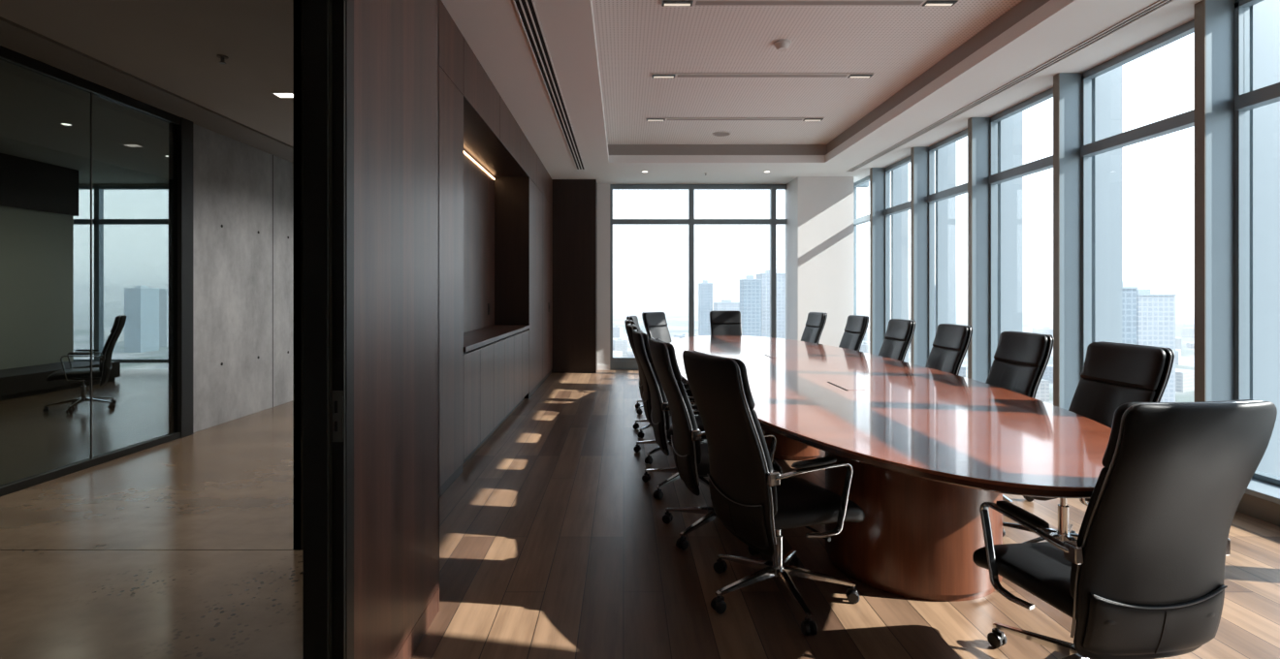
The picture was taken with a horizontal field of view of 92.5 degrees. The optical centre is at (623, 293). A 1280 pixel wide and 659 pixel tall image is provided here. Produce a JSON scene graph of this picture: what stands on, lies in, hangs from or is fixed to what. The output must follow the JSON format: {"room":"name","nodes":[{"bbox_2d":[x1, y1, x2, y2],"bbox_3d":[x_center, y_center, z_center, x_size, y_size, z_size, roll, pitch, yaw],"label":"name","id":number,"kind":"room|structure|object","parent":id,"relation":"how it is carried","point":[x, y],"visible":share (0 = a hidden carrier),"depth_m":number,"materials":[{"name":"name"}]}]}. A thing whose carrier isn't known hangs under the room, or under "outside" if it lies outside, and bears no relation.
{"room":"conference room","nodes":[
{"label":"conference room","id":0,"kind":"room"},
{"bbox_2d":[0,153,78,369],"bbox_3d":[-8.760,-0.300,4.250,0.280,3.300,10.900,0,0,0],"label":"wall","id":1,"kind":"structure","parent":0,"point":[39,201],"depth_m":9.04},
{"bbox_2d":[0,60,168,184],"bbox_3d":[-8.135,-1.975,4.850,7.730,0.050,12.100,0,0,0],"label":"ceiling","id":2,"kind":"structure","parent":0,"point":[130,146],"depth_m":7.40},
{"bbox_2d":[0,45,192,497],"bbox_3d":[-4.190,-0.160,2.342,0.120,3.019,7.085,0,0,0],"label":"glass wall","id":3,"kind":"structure","parent":0,"point":[180,129],"depth_m":5.73,"materials":[{"name":"black metal"}]},
{"bbox_2d":[78,184,168,186],"bbox_3d":[-8.095,-2.181,10.940,7.810,0.538,0.120,0,0,0],"label":"wall","id":4,"kind":"structure","parent":0,"point":[79,184],"depth_m":10.88,"materials":[{"name":"black"}]},
{"bbox_2d":[73,186,94,361],"bbox_3d":[-9.775,-0.341,10.920,0.850,3.142,0.100,0,0,0],"label":"window","id":5,"kind":"structure","parent":4,"relation":"in","point":[76,221],"depth_m":10.88,"materials":[{"name":"metal"}]},
{"bbox_2d":[94,186,168,362],"bbox_3d":[-8.707,-0.341,10.920,1.375,3.142,0.100,0,0,0],"label":"window","id":6,"kind":"structure","parent":4,"relation":"in","point":[99,221],"depth_m":10.88,"materials":[{"name":"metal"}]},
{"bbox_2d":[0,0,293,162],"bbox_3d":[-2.560,-1.685,4.850,3.220,0.070,12.100,0,0,0],"label":"ceiling","id":7,"kind":"structure","parent":0,"point":[173,46],"depth_m":4.21,"materials":[{"name":"paint"}]},
{"bbox_2d":[216,54,228,64],"bbox_3d":[-2.820,-1.645,4.310,0.070,0.049,0.070,0,0,0],"label":"sprinkler","id":8,"kind":"object","parent":7,"relation":"attached to","point":[222,57],"visible":1,"depth_m":4.30,"materials":[{"name":"black metal"}]},
{"bbox_2d":[270,92,293,97],"bbox_3d":[-2.830,-1.665,5.140,0.180,0.007,0.140,0,0,0],"label":"recessed light","id":9,"kind":"object","parent":7,"relation":"in","point":[277,94],"visible":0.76,"depth_m":5.12,"materials":[{"name":"white plastic"}]},
{"bbox_2d":[192,124,293,433],"bbox_3d":[-4.269,-0.550,4.850,0.202,3.800,12.100,0,0,0],"label":"wall","id":10,"kind":"structure","parent":0,"point":[243,194],"depth_m":6.66,"materials":[{"name":"grey concrete"}]},
{"bbox_2d":[293,0,552,549],"bbox_3d":[-1.475,-0.550,6.700,0.530,3.800,8.400,0,0,0],"label":"wall","id":11,"kind":"structure","parent":0,"point":[496,236],"depth_m":5.81,"materials":[{"name":"brown wood"}]},
{"bbox_2d":[353,0,439,658],"bbox_3d":[-1.010,-0.300,2.188,0.450,3.300,0.847,0,0,0],"label":"wall panel","id":12,"kind":"object","parent":11,"relation":"attached to","point":[397,42],"visible":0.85,"depth_m":2.09,"materials":[{"name":"brown wood"}]},
{"bbox_2d":[463,151,494,179],"bbox_3d":[-1.649,-1.464,6.255,0.013,0.012,3.150,0,0,0],"label":"led strip","id":13,"kind":"object","parent":11,"relation":"attached to","point":[466,154],"visible":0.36,"depth_m":6.92,"materials":[{"name":"white plastic"}]},
{"bbox_2d":[551,179,597,373],"bbox_3d":[-0.853,-0.299,10.670,0.765,3.298,0.460,0,0,0],"label":"wall","id":14,"kind":"structure","parent":0,"point":[574,201],"depth_m":10.44,"materials":[{"name":"brown wood"}]},
{"bbox_2d":[597,184,638,369],"bbox_3d":[1.215,-0.300,10.930,3.370,3.300,0.140,0,0,0],"label":"wall","id":15,"kind":"structure","parent":0,"point":[603,190],"depth_m":10.86,"materials":[{"name":"white paint"}]},
{"bbox_2d":[597,364,609,370],"bbox_3d":[-0.352,1.305,10.852,0.235,0.090,0.015,0,0,0],"label":"baseboard","id":16,"kind":"structure","parent":15,"relation":"attached to","point":[599,367],"depth_m":10.85,"materials":[{"name":"white paint"}]},
{"bbox_2d":[609,186,689,361],"bbox_3d":[0.486,-0.356,10.920,1.442,3.112,0.100,0,0,0],"label":"window","id":17,"kind":"structure","parent":15,"relation":"in","point":[612,221],"depth_m":10.88,"materials":[{"name":"metal"}]},
{"bbox_2d":[688,186,770,337],"bbox_3d":[1.913,-0.356,10.920,1.503,3.112,0.100,0,0,0],"label":"window frame","id":18,"kind":"structure","parent":15,"relation":"in","point":[692,221],"depth_m":10.88,"materials":[{"name":"metal"}]},
{"bbox_2d":[769,186,787,338],"bbox_3d":[3.260,-0.356,10.920,1.280,3.112,0.100,0,0,0],"label":"window","id":19,"kind":"structure","parent":15,"relation":"in","point":[773,191],"depth_m":10.87,"materials":[{"name":"metal"}]},
{"bbox_2d":[0,369,1279,658],"bbox_3d":[-3.815,1.410,4.860,16.370,0.120,12.120,0,0,0],"label":"floor","id":20,"kind":"structure","parent":0,"point":[554,543],"depth_m":3.11,"materials":[{"name":"brown wood"}]},
{"bbox_2d":[0,361,120,401],"bbox_3d":[-8.210,1.200,6.900,0.820,0.300,5.200,0,0,0],"label":"bench","id":21,"kind":"object","parent":20,"relation":"on","point":[25,381],"visible":0.72,"depth_m":8.27,"materials":[{"name":"black metal"}]},
{"bbox_2d":[42,315,126,415],"bbox_3d":[-6.267,0.804,7.148,0.740,1.091,0.654,0,0,-27],"label":"office chair","id":22,"kind":"object","parent":20,"relation":"on","point":[103,371],"visible":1,"depth_m":7.09,"materials":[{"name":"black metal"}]},
{"bbox_2d":[462,325,530,464],"bbox_3d":[-1.425,0.877,6.255,0.460,0.945,3.222,0,0,0],"label":"base cabinet","id":23,"kind":"object","parent":20,"relation":"on","point":[496,358],"visible":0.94,"depth_m":5.73,"materials":[{"name":"brown wood"}]},
{"bbox_2d":[626,315,642,415],"bbox_3d":[0.409,0.804,7.078,0.729,1.091,0.645,0,0,13],"label":"office chair","id":24,"kind":"object","parent":20,"relation":"on","point":[634,319],"visible":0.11,"depth_m":7.09,"materials":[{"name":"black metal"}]},
{"bbox_2d":[641,312,671,343],"bbox_3d":[0.676,0.804,8.455,0.744,1.091,0.665,0,0,40],"label":"office chair","id":25,"kind":"object","parent":20,"relation":"on","point":[655,323],"visible":0.41,"depth_m":8.58,"materials":[{"name":"black leather"}]},
{"bbox_2d":[624,320,693,438],"bbox_3d":[0.374,0.804,5.971,0.737,1.091,0.652,0,0,6],"label":"office chair","id":26,"kind":"object","parent":20,"relation":"on","point":[640,434],"visible":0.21,"depth_m":5.79,"materials":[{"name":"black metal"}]},
{"bbox_2d":[626,323,703,464],"bbox_3d":[0.385,0.804,5.124,0.727,1.091,0.643,0,0,2],"label":"office chair","id":27,"kind":"object","parent":20,"relation":"on","point":[647,400],"visible":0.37,"depth_m":4.91,"materials":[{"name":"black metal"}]},
{"bbox_2d":[632,329,711,499],"bbox_3d":[0.424,0.804,4.282,0.733,1.091,0.648,0,0,4],"label":"office chair","id":28,"kind":"object","parent":20,"relation":"on","point":[661,420],"visible":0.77,"depth_m":4.03,"materials":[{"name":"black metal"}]},
{"bbox_2d":[648,337,782,555],"bbox_3d":[0.512,0.804,3.479,0.740,1.091,0.654,0,0,3],"label":"office chair","id":29,"kind":"object","parent":20,"relation":"on","point":[690,456],"visible":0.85,"depth_m":3.24,"materials":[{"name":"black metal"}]},
{"bbox_2d":[709,310,741,335],"bbox_3d":[1.577,0.804,9.046,0.654,1.091,0.740,0,0,9],"label":"office chair","id":30,"kind":"object","parent":20,"relation":"on","point":[721,322],"visible":0.38,"depth_m":9.28,"materials":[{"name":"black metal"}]},
{"bbox_2d":[682,350,864,636],"bbox_3d":[0.652,0.804,2.719,0.716,1.091,0.692,0,0,-20],"label":"office chair","id":31,"kind":"object","parent":20,"relation":"on","point":[753,501],"visible":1,"depth_m":2.56,"materials":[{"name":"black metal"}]},
{"bbox_2d":[800,312,827,344],"bbox_3d":[2.388,0.804,8.430,0.733,1.091,0.648,0,0,-1],"label":"office chair","id":32,"kind":"object","parent":20,"relation":"on","point":[816,321],"visible":0.39,"depth_m":8.43,"materials":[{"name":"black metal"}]},
{"bbox_2d":[838,315,868,351],"bbox_3d":[2.470,0.804,7.197,0.725,1.091,0.646,0,0,-3],"label":"office chair","id":33,"kind":"object","parent":20,"relation":"on","point":[856,326],"visible":0.39,"depth_m":7.17,"materials":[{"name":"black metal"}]},
{"bbox_2d":[670,335,1111,602],"bbox_3d":[1.430,0.972,5.340,2.080,0.757,6.926,0,0,0],"label":"conference table","id":34,"kind":"object","parent":20,"relation":"on","point":[924,447],"visible":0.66,"depth_m":2.76,"materials":[{"name":"brown wood"}]},
{"bbox_2d":[878,319,915,361],"bbox_3d":[2.474,0.804,6.144,0.733,1.091,0.648,0,0,-8],"label":"office chair","id":35,"kind":"object","parent":20,"relation":"on","point":[899,334],"visible":0.43,"depth_m":6.06,"materials":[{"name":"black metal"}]},
{"bbox_2d":[925,323,972,375],"bbox_3d":[2.455,0.804,5.098,0.740,1.091,0.654,0,0,10],"label":"office chair","id":36,"kind":"object","parent":20,"relation":"on","point":[951,342],"visible":0.4,"depth_m":5.05,"materials":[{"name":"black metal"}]},
{"bbox_2d":[985,331,1054,503],"bbox_3d":[2.361,0.804,4.038,0.720,1.091,0.642,0,0,-4],"label":"office chair","id":37,"kind":"object","parent":20,"relation":"on","point":[1019,365],"visible":0.48,"depth_m":3.99,"materials":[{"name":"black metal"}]},
{"bbox_2d":[1002,341,1174,543],"bbox_3d":[2.265,0.804,3.096,0.727,1.091,0.643,0,0,2],"label":"office chair","id":38,"kind":"object","parent":20,"relation":"on","point":[1112,375],"visible":0.4,"depth_m":3.11,"materials":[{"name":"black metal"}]},
{"bbox_2d":[972,399,1277,658],"bbox_3d":[1.566,0.827,2.038,0.668,1.046,0.743,0,0,-7],"label":"office chair","id":39,"kind":"object","parent":20,"relation":"on","point":[1142,577],"visible":1,"depth_m":1.82,"materials":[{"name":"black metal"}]},
{"bbox_2d":[609,181,868,187],"bbox_3d":[1.285,-2.230,10.960,6.170,0.640,0.120,0,0,0],"label":"wall","id":40,"kind":"structure","parent":0,"point":[866,184],"depth_m":10.90,"materials":[{"name":"paint"}]},
{"bbox_2d":[592,0,1022,144],"bbox_3d":[1.390,-2.255,5.090,3.620,0.050,8.580,0,0,0],"label":"ceiling","id":41,"kind":"structure","parent":0,"point":[636,40],"depth_m":5.91,"materials":[{"name":"white paint"}]},
{"bbox_2d":[712,131,731,136],"bbox_3d":[1.370,-2.224,8.540,0.250,0.009,0.250,0,0,0],"label":"ceiling speaker","id":42,"kind":"object","parent":41,"relation":"attached to","point":[717,134],"visible":1,"depth_m":8.53,"materials":[{"name":"white plastic"}]},
{"bbox_2d":[645,117,824,121],"bbox_3d":[1.410,-2.219,7.790,2.240,0.021,0.100,0,0,0],"label":"recessed light","id":43,"kind":"object","parent":41,"relation":"in","point":[648,118],"visible":1,"depth_m":7.76,"materials":[{"name":"white plastic"}]},
{"bbox_2d":[651,72,873,77],"bbox_3d":[1.410,-2.219,6.235,2.240,0.021,0.100,0,0,0],"label":"recessed light","id":44,"kind":"object","parent":41,"relation":"in","point":[655,75],"visible":1,"depth_m":6.21,"materials":[{"name":"white plastic"}]},
{"bbox_2d":[773,38,791,51],"bbox_3d":[1.410,-2.199,5.440,0.150,0.061,0.150,0,0,0],"label":"smoke detector","id":45,"kind":"object","parent":41,"relation":"attached to","point":[783,45],"visible":1,"depth_m":5.40,"materials":[{"name":"white plastic"}]},
{"bbox_2d":[661,0,958,6],"bbox_3d":[1.410,-2.219,4.670,2.240,0.021,0.100,0,0,0],"label":"recessed light","id":46,"kind":"object","parent":41,"relation":"in","point":[664,3],"visible":1,"depth_m":4.66,"materials":[{"name":"white plastic"}]},
{"bbox_2d":[608,0,1049,155],"bbox_3d":[1.390,-2.131,5.040,3.320,0.199,8.280,0,0,0],"label":"trim","id":47,"kind":"structure","parent":41,"relation":"attached to","point":[1024,8],"depth_m":7.50,"materials":[{"name":"beige paint"}]},
{"bbox_2d":[785,176,853,347],"bbox_3d":[3.366,-0.300,10.600,0.932,3.300,0.800,0,0,0],"label":"wall pier","id":48,"kind":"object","parent":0,"point":[818,209],"visible":0.64,"depth_m":10.20,"materials":[{"name":"white paint"}]},
{"bbox_2d":[441,0,1202,184],"bbox_3d":[1.170,-1.990,4.850,5.840,0.080,12.100,0,0,0],"label":"ceiling","id":49,"kind":"structure","parent":0,"point":[494,31],"depth_m":5.64,"materials":[{"name":"paint"}]},
{"bbox_2d":[512,0,585,169],"bbox_3d":[-0.665,-1.944,4.950,0.135,0.011,9.312,0,0,0],"label":"ceiling vent","id":50,"kind":"object","parent":49,"relation":"in","point":[527,11],"visible":1,"depth_m":5.28,"materials":[{"name":"metal"}]},
{"bbox_2d":[591,0,1056,157],"bbox_3d":[1.390,-2.048,5.030,3.280,0.034,8.260,0,0,0],"label":"trim","id":51,"kind":"structure","parent":49,"relation":"attached to","point":[1049,2],"depth_m":6.50,"materials":[{"name":"paint"}]},
{"bbox_2d":[847,0,1175,171],"bbox_3d":[3.600,-1.944,5.025,0.085,0.011,9.462,0,0,0],"label":"ceiling vent","id":52,"kind":"object","parent":49,"relation":"in","point":[1159,4],"visible":1,"depth_m":5.29,"materials":[{"name":"paint"}]},
{"bbox_2d":[853,0,1261,185],"bbox_3d":[4.120,-2.235,5.500,0.140,0.630,11.000,0,0,0],"label":"wall","id":53,"kind":"structure","parent":0,"point":[1193,20],"depth_m":5.28,"materials":[{"name":"paint"}]},
{"bbox_2d":[853,163,908,362],"bbox_3d":[4.127,-0.200,10.162,0.566,4.100,1.362,0,0,0],"label":"window","id":54,"kind":"structure","parent":53,"relation":"in","point":[900,176],"depth_m":9.49,"materials":[{"name":"metal"}]},
{"bbox_2d":[883,141,956,366],"bbox_3d":[4.127,-0.200,8.803,0.566,4.100,1.357,0,0,0],"label":"window","id":55,"kind":"structure","parent":53,"relation":"in","point":[945,157],"depth_m":8.13,"materials":[{"name":"metal"}]},
{"bbox_2d":[927,111,1022,383],"bbox_3d":[4.127,-0.200,7.446,0.566,4.100,1.357,0,0,0],"label":"window","id":56,"kind":"structure","parent":53,"relation":"in","point":[1009,129],"depth_m":6.77,"materials":[{"name":"metal"}]},
{"bbox_2d":[988,64,1122,410],"bbox_3d":[4.127,-0.200,6.088,0.566,4.100,1.357,0,0,0],"label":"window","id":57,"kind":"structure","parent":53,"relation":"in","point":[1065,161],"depth_m":5.42,"materials":[{"name":"metal"}]},
{"bbox_2d":[1080,0,1279,477],"bbox_3d":[4.127,-0.200,4.731,0.566,4.100,1.357,0,0,0],"label":"window","id":58,"kind":"structure","parent":53,"relation":"in","point":[1212,117],"depth_m":4.06,"materials":[{"name":"metal"}]},
{"bbox_2d":[1234,0,1279,485],"bbox_3d":[4.127,-0.200,3.374,0.566,4.100,1.357,0,0,0],"label":"window","id":59,"kind":"structure","parent":53,"relation":"in","point":[1245,100],"depth_m":4.02,"materials":[{"name":"metal"}]},
{"bbox_2d":[1236,493,1279,526],"bbox_3d":[3.830,1.285,5.815,0.060,0.130,10.170,0,0,0],"label":"wall","id":60,"kind":"structure","parent":0,"point":[1261,509],"depth_m":3.66,"materials":[{"name":"metal"}]},
{"bbox_2d":[1244,478,1279,505],"bbox_3d":[3.960,1.202,5.815,0.340,0.035,10.170,0,0,0],"label":"sill","id":61,"kind":"structure","parent":60,"relation":"on","point":[1265,491],"depth_m":3.70,"materials":[{"name":"metal"}]},
{"bbox_3d":[-0.900,-0.300,-0.240,0.100,3.300,1.920,0,0,0],"label":"doorway","id":62,"kind":"structure","parent":0,"visible":0},
{"bbox_2d":[302,0,353,658],"bbox_3d":[-0.868,-0.050,1.232,0.185,2.800,1.064,0,0,0],"label":"door frame","id":63,"kind":"structure","parent":62,"relation":"attached to","point":[328,25],"depth_m":1.70,"materials":[{"name":"black metal"}]},
{"label":"outside","id":64,"kind":"structure","parent":0,"visible":0},
{"bbox_2d":[73,300,1194,405],"bbox_3d":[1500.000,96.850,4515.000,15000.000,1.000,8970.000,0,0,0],"label":"city","id":65,"kind":"object","parent":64,"point":[1035,313],"depth_m":2214.09},
{"bbox_2d":[92,328,110,341],"bbox_3d":[-1070.409,84.205,1262.621,44.266,24.290,24.884,0,0,19],"label":"block","id":66,"kind":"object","parent":65,"relation":"on","point":[107,333],"visible":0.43,"depth_m":1250.20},
{"bbox_2d":[117,332,124,341],"bbox_3d":[-1026.333,87.804,1254.637,21.408,17.091,29.373,0,0,32],"label":"block","id":67,"kind":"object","parent":65,"relation":"on","point":[121,336],"visible":0.32,"depth_m":1245.33,"materials":[{"name":"grey"}]},
{"bbox_2d":[123,286,159,352],"bbox_3d":[-801.424,41.719,1020.000,27.899,109.261,41.000,0,0,0],"label":"tower building","id":68,"kind":"structure","parent":65,"relation":"on","point":[141,303],"depth_m":1003.10,"materials":[{"name":"metal"}]},
{"bbox_2d":[159,288,168,347],"bbox_3d":[-836.313,43.934,1120.000,34.070,104.831,41.000,0,0,0],"label":"tower building","id":69,"kind":"structure","parent":65,"relation":"on","point":[163,293],"depth_m":1100.08,"materials":[{"name":"metal"}]},
{"bbox_2d":[612,351,622,357],"bbox_3d":[-23.297,88.587,882.629,30.067,15.526,31.372,0,0,40],"label":"block","id":70,"kind":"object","parent":65,"relation":"on","point":[619,354],"visible":0.07,"depth_m":879.63,"materials":[{"name":"white"}]},
{"bbox_2d":[612,325,623,338],"bbox_3d":[-13.987,83.685,1351.780,20.752,25.331,26.450,0,0,17],"label":"block","id":71,"kind":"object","parent":65,"relation":"on","point":[618,332],"visible":0.89,"depth_m":1339.96,"materials":[{"name":"white"}]},
{"bbox_2d":[612,338,627,353],"bbox_3d":[-5.613,84.357,988.821,20.176,23.986,24.593,0,0,-8],"label":"block","id":72,"kind":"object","parent":65,"relation":"on","point":[619,344],"visible":0.89,"depth_m":977.00,"materials":[{"name":"white"}]},
{"bbox_2d":[673,333,688,338],"bbox_3d":[127.474,89.314,1260.404,25.875,14.072,50.185,0,0,35],"label":"block","id":73,"kind":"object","parent":65,"relation":"on","point":[683,336],"visible":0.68,"depth_m":1242.30,"materials":[{"name":"white"}]},
{"bbox_2d":[698,280,712,336],"bbox_3d":[102.816,39.662,769.000,16.633,113.375,19.000,0,0,0],"label":"tower building","id":74,"kind":"structure","parent":65,"relation":"on","point":[705,289],"depth_m":759.96,"materials":[{"name":"glass"}]},
{"bbox_2d":[712,299,739,311],"bbox_3d":[155.221,52.795,920.000,35.177,87.110,41.000,0,0,0],"label":"tower building","id":75,"kind":"structure","parent":65,"relation":"on","point":[725,304],"depth_m":900.05,"materials":[{"name":"metal"}]},
{"bbox_2d":[738,275,762,336],"bbox_3d":[126.266,39.029,611.000,18.089,114.641,23.000,0,0,0],"label":"tower building","id":76,"kind":"structure","parent":65,"relation":"on","point":[750,288],"depth_m":600.00,"materials":[{"name":"glass"}]},
{"bbox_2d":[755,269,785,339],"bbox_3d":[157.975,35.548,655.000,27.329,121.603,31.000,0,0,0],"label":"tower building","id":77,"kind":"structure","parent":65,"relation":"on","point":[781,277],"depth_m":639.95,"materials":[{"name":"glass"}]},
{"bbox_2d":[859,342,869,353],"bbox_3d":[345.130,82.547,862.517,38.723,27.607,27.563,0,0,43],"label":"block","id":78,"kind":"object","parent":65,"relation":"on","point":[865,346],"visible":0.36,"depth_m":853.82,"materials":[{"name":"white"}]},
{"bbox_2d":[863,329,869,341],"bbox_3d":[454.373,82.322,1153.186,29.635,28.056,28.555,0,0,43],"label":"block","id":79,"kind":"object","parent":65,"relation":"on","point":[867,335],"visible":0.18,"depth_m":1136.52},
{"bbox_2d":[934,286,935,336],"bbox_3d":[294.177,44.346,573.000,16.949,104.008,27.000,0,0,0],"label":"tower building","id":80,"kind":"structure","parent":65,"relation":"on","point":[935,286],"depth_m":562.55,"materials":[{"name":"metal"}]},
{"bbox_2d":[958,364,965,377],"bbox_3d":[373.575,87.468,706.046,29.126,17.763,50.697,0,0,21],"label":"block","id":81,"kind":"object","parent":65,"relation":"on","point":[962,372],"visible":0.07,"depth_m":678.40,"materials":[{"name":"white"}]},
{"bbox_2d":[1035,379,1049,401],"bbox_3d":[368.328,85.654,558.452,21.758,21.391,24.886,0,0,-1],"label":"block","id":82,"kind":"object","parent":65,"relation":"on","point":[1042,394],"visible":0.11,"depth_m":546.17,"materials":[{"name":"white"}]},
{"bbox_2d":[1032,327,1053,336],"bbox_3d":[893.897,84.113,1296.866,38.530,24.475,54.287,0,0,24],"label":"block","id":83,"kind":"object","parent":65,"relation":"on","point":[1044,331],"visible":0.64,"depth_m":1278.29,"materials":[{"name":"white"}]},
{"bbox_2d":[1041,364,1053,382],"bbox_3d":[498.756,87.046,670.383,51.713,18.608,51.380,0,0,-27],"label":"block","id":84,"kind":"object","parent":65,"relation":"on","point":[1048,373],"visible":0.02,"depth_m":674.27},
{"bbox_2d":[1122,287,1138,344],"bbox_3d":[313.260,44.172,390.000,10.620,104.356,21.000,0,0,0],"label":"tower building","id":85,"kind":"structure","parent":65,"relation":"on","point":[1129,293],"depth_m":379.99,"materials":[{"name":"metal"}]},
{"bbox_2d":[1136,288,1176,402],"bbox_3d":[400.317,46.403,477.000,28.658,99.894,35.000,0,0,0],"label":"tower building","id":86,"kind":"structure","parent":65,"relation":"on","point":[1155,312],"depth_m":460.04,"materials":[{"name":"metal"}]},
{"bbox_2d":[1175,349,1181,365],"bbox_3d":[755.213,85.751,850.678,43.006,21.197,24.820,0,0,-45],"label":"block","id":87,"kind":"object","parent":65,"relation":"on","point":[1177,351],"visible":0.18,"depth_m":828.76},
{"bbox_2d":[1175,337,1181,349],"bbox_3d":[899.592,83.383,1023.123,44.365,25.934,43.105,0,0,38],"label":"block","id":88,"kind":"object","parent":65,"relation":"on","point":[1177,339],"visible":0.14,"depth_m":995.29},
{"bbox_2d":[1175,368,1194,392],"bbox_3d":[550.090,85.345,621.787,32.840,22.010,38.570,0,0,-29],"label":"block","id":89,"kind":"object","parent":65,"relation":"on","point":[1184,378],"visible":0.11,"depth_m":601.76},
{"bbox_2d":[1175,322,1194,333],"bbox_3d":[1357.915,83.494,1488.827,25.219,25.713,44.166,0,0,12],"label":"block","id":90,"kind":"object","parent":65,"relation":"on","point":[1179,326],"visible":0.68,"depth_m":1476.70,"materials":[{"name":"white"}]},
{"bbox_2d":[1181,326,1194,338],"bbox_3d":[1259.811,84.771,1341.600,36.197,23.157,48.701,0,0,-32],"label":"block","id":91,"kind":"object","parent":65,"relation":"on","point":[1185,332],"visible":0.25,"depth_m":1344.22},
{"bbox_2d":[1185,343,1194,349],"bbox_3d":[1022.147,90.686,1072.660,49.819,11.328,24.433,0,0,28],"label":"block","id":92,"kind":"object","parent":65,"relation":"on","point":[1188,345],"visible":0.18,"depth_m":1077.48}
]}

